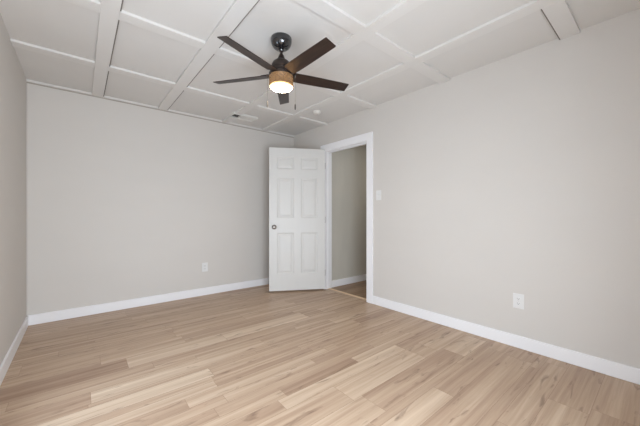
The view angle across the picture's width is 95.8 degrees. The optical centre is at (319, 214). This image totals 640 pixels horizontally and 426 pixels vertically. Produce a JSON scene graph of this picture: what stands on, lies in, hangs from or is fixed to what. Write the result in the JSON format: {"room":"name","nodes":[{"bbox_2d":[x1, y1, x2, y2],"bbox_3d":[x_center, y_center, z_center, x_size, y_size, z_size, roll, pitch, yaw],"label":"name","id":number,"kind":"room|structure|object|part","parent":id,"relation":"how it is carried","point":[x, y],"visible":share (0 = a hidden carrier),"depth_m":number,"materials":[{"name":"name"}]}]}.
{"room":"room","nodes":[
{"label":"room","id":0,"kind":"room"},
{"bbox_2d":[0,13,26,364],"bbox_3d":[-1.561,-0.122,1.147,0.120,2.445,4.380,0,0,-40],"label":"wall","id":1,"kind":"structure","parent":0,"point":[13,83],"depth_m":2.27,"materials":[{"name":"paint"}]},
{"bbox_2d":[0,316,27,385],"bbox_3d":[-1.504,1.049,1.185,0.015,0.102,4.365,0,0,-40],"label":"baseboard","id":2,"kind":"structure","parent":1,"relation":"attached to","point":[6,362],"depth_m":2.19,"materials":[{"name":"white paint"}]},
{"bbox_2d":[92,0,123,96],"bbox_3d":[-1.079,-1.335,1.534,0.100,0.020,4.360,0,0,-40],"label":"trim","id":3,"kind":"structure","parent":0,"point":[109,9],"depth_m":2.21,"materials":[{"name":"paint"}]},
{"bbox_2d":[28,83,293,314],"bbox_3d":[-1.765,-0.122,3.903,3.328,2.445,0.120,0,0,-40],"label":"wall","id":4,"kind":"structure","parent":0,"point":[126,201],"depth_m":3.46,"materials":[{"name":"paint"}]},
{"bbox_2d":[27,83,27,315],"bbox_3d":[-2.907,-0.155,2.870,0.010,2.310,0.010,0,0,-40],"label":"trim","id":5,"kind":"structure","parent":4,"relation":"attached to","point":[27,83],"depth_m":2.87,"materials":[{"name":"paint"}]},
{"bbox_2d":[28,278,268,325],"bbox_3d":[-1.675,1.049,3.889,3.208,0.102,0.015,0,0,-40],"label":"baseboard","id":6,"kind":"structure","parent":4,"relation":"attached to","point":[34,319],"depth_m":3.44,"materials":[{"name":"white paint"}]},
{"bbox_2d":[26,79,293,137],"bbox_3d":[-1.674,-1.335,3.888,3.208,0.021,0.020,0,0,-40],"label":"trim","id":7,"kind":"structure","parent":4,"relation":"attached to","point":[27,80],"depth_m":3.48,"materials":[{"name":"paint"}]},
{"bbox_2d":[202,262,207,271],"bbox_3d":[-1.582,0.717,3.971,0.079,0.122,0.009,0,0,-40],"label":"wall outlet","id":8,"kind":"object","parent":4,"relation":"attached to","point":[204,265],"visible":1,"depth_m":3.97,"materials":[{"name":"white plastic"}]},
{"bbox_2d":[10,38,327,125],"bbox_3d":[-1.152,-1.335,3.259,3.208,0.020,0.097,0,0,-40],"label":"trim","id":9,"kind":"structure","parent":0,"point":[15,43],"depth_m":2.77,"materials":[{"name":"paint"}]},
{"bbox_2d":[158,0,259,109],"bbox_3d":[-0.582,-1.335,1.948,0.103,0.020,4.360,0,0,-40],"label":"trim","id":10,"kind":"structure","parent":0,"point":[239,9],"depth_m":2.27,"materials":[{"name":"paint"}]},
{"bbox_2d":[64,0,376,108],"bbox_3d":[-0.572,-1.335,2.560,3.208,0.020,0.100,0,0,-40],"label":"trim","id":11,"kind":"structure","parent":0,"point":[94,5],"depth_m":2.17,"materials":[{"name":"paint"}]},
{"bbox_2d":[0,280,639,425],"bbox_3d":[0.392,1.130,2.769,5.058,0.060,4.480,0,0,-40],"label":"floor","id":12,"kind":"structure","parent":0,"point":[257,355],"depth_m":2.01,"materials":[{"name":"brown wood"}]},
{"bbox_2d":[0,0,639,135],"bbox_3d":[-0.281,-1.385,2.210,3.448,0.080,4.620,0,0,-40],"label":"ceiling","id":13,"kind":"structure","parent":0,"point":[58,25],"depth_m":2.28,"materials":[{"name":"paint"}]},
{"bbox_2d":[228,112,257,121],"bbox_3d":[-1.044,-1.331,3.933,0.350,0.028,0.185,0,0,-40],"label":"ceiling vent","id":14,"kind":"object","parent":13,"relation":"in","point":[244,117],"visible":0.98,"depth_m":3.93,"materials":[{"name":"metal"}]},
{"bbox_2d":[213,32,348,109],"bbox_3d":[-0.268,-1.073,2.175,1.090,0.543,1.042,0,0,-40],"label":"ceiling fan","id":15,"kind":"object","parent":13,"relation":"hanging from","point":[282,71],"visible":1,"depth_m":2.14,"materials":[{"name":"brown wood"}]},
{"bbox_3d":[-0.617,-1.066,2.281,0.457,0.030,0.098,0,0,13],"label":"blade","id":16,"kind":"part","parent":15,"relation":"part of","materials":[{"name":"brown wood"}]},
{"bbox_3d":[-0.468,-1.066,1.921,0.098,0.030,0.457,0,0,31],"label":"blade","id":17,"kind":"part","parent":15,"relation":"part of","materials":[{"name":"brown wood"}]},
{"bbox_2d":[270,83,291,92],"bbox_3d":[-0.295,-0.965,2.204,0.166,0.008,0.166,0,0,-40],"label":"diffuser","id":18,"kind":"object","parent":15,"relation":"attached to","point":[277,87],"depth_m":2.18,"materials":[{"name":"white glass"}]},
{"bbox_3d":[-0.321,-1.066,2.534,0.098,0.030,0.457,0,0,-5],"label":"blade","id":19,"kind":"part","parent":15,"relation":"part of","materials":[{"name":"brown wood"}]},
{"bbox_3d":[-0.080,-1.066,1.952,0.098,0.030,0.457,0,0,-41],"label":"blade","id":20,"kind":"part","parent":15,"relation":"part of","materials":[{"name":"brown wood"}]},
{"bbox_3d":[0.011,-1.066,2.331,0.457,0.030,0.098,0,0,-23],"label":"blade","id":21,"kind":"part","parent":15,"relation":"part of","materials":[{"name":"brown wood"}]},
{"bbox_2d":[313,110,320,114],"bbox_3d":[-0.042,-1.327,3.754,0.106,0.035,0.106,0,0,-40],"label":"smoke detector","id":22,"kind":"object","parent":13,"relation":"attached to","point":[316,112],"visible":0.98,"depth_m":3.72,"materials":[{"name":"white plastic"}]},
{"bbox_2d":[222,0,426,122],"bbox_3d":[0.039,-1.335,2.463,0.097,0.020,4.360,0,0,-40],"label":"trim","id":23,"kind":"structure","parent":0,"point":[405,6],"depth_m":2.19,"materials":[{"name":"paint"}]},
{"bbox_2d":[328,288,365,299],"bbox_3d":[0.390,1.097,4.015,0.040,0.007,0.798,0,0,-40],"label":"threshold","id":24,"kind":"structure","parent":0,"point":[328,288],"depth_m":4.02,"materials":[{"name":"beige wood"}]},
{"bbox_2d":[332,145,365,280],"bbox_3d":[0.768,-0.122,4.960,1.680,2.445,0.120,0,0,-40],"label":"wall","id":25,"kind":"structure","parent":0,"point":[348,165],"depth_m":4.62,"materials":[{"name":"paint"}]},
{"bbox_2d":[332,274,365,286],"bbox_3d":[0.819,1.049,4.915,1.660,0.102,0.015,0,0,-40],"label":"baseboard","id":26,"kind":"structure","parent":25,"relation":"attached to","point":[349,280],"depth_m":4.60,"materials":[{"name":"white paint"}]},
{"bbox_2d":[294,0,449,83],"bbox_3d":[0.012,-1.335,1.857,3.208,0.020,0.112,0,0,-40],"label":"trim","id":27,"kind":"structure","parent":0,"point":[324,8],"depth_m":2.15,"materials":[{"name":"paint"}]},
{"bbox_2d":[262,0,560,130],"bbox_3d":[0.525,-1.335,2.866,0.100,0.020,4.360,0,0,-40],"label":"trim","id":28,"kind":"structure","parent":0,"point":[533,6],"depth_m":2.33,"materials":[{"name":"paint"}]},
{"bbox_2d":[294,8,639,368],"bbox_3d":[0.961,-0.122,3.320,0.120,2.445,4.500,0,0,-40],"label":"wall","id":29,"kind":"structure","parent":0,"point":[519,173],"depth_m":2.37,"materials":[{"name":"paint"}]},
{"bbox_2d":[269,147,324,290],"bbox_3d":[-0.319,0.060,4.164,0.818,2.031,0.175,0,0,-11],"label":"door","id":30,"kind":"structure","parent":29,"relation":"in","point":[296,175],"depth_m":4.14,"materials":[{"name":"white paint"}]},
{"bbox_2d":[325,141,365,288],"bbox_3d":[0.386,0.072,4.012,0.120,2.055,0.840,0,0,-40],"label":"trim","id":31,"kind":"structure","parent":29,"relation":"attached to","point":[328,154],"depth_m":4.30,"materials":[{"name":"white paint"}]},
{"bbox_2d":[320,131,372,303],"bbox_3d":[0.386,0.032,4.012,0.156,2.136,1.002,0,0,-40],"label":"trim","id":32,"kind":"structure","parent":29,"relation":"attached to","point":[368,137],"depth_m":3.62,"materials":[{"name":"white paint"}]},
{"bbox_2d":[376,190,380,199],"bbox_3d":[0.710,-0.240,3.515,0.016,0.120,0.076,0,0,-40],"label":"light switch","id":33,"kind":"object","parent":29,"relation":"attached to","point":[378,192],"visible":1,"depth_m":3.52,"materials":[{"name":"white plastic"}]},
{"bbox_2d":[372,296,639,384],"bbox_3d":[0.952,1.049,3.225,0.015,0.102,4.365,0,0,-40],"label":"baseboard","id":34,"kind":"structure","parent":29,"relation":"attached to","point":[611,368],"depth_m":2.34,"materials":[{"name":"white paint"}]},
{"bbox_2d":[513,293,523,309],"bbox_3d":[1.645,0.714,2.395,0.009,0.122,0.079,0,0,-40],"label":"wall outlet","id":35,"kind":"object","parent":29,"relation":"attached to","point":[518,299],"visible":1,"depth_m":2.39,"materials":[{"name":"white plastic"}]},
{"bbox_2d":[537,0,579,39],"bbox_3d":[0.624,-1.335,1.120,3.208,0.020,0.112,0,0,-40],"label":"trim","id":36,"kind":"structure","parent":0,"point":[559,14],"depth_m":1.96,"materials":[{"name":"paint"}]}
]}

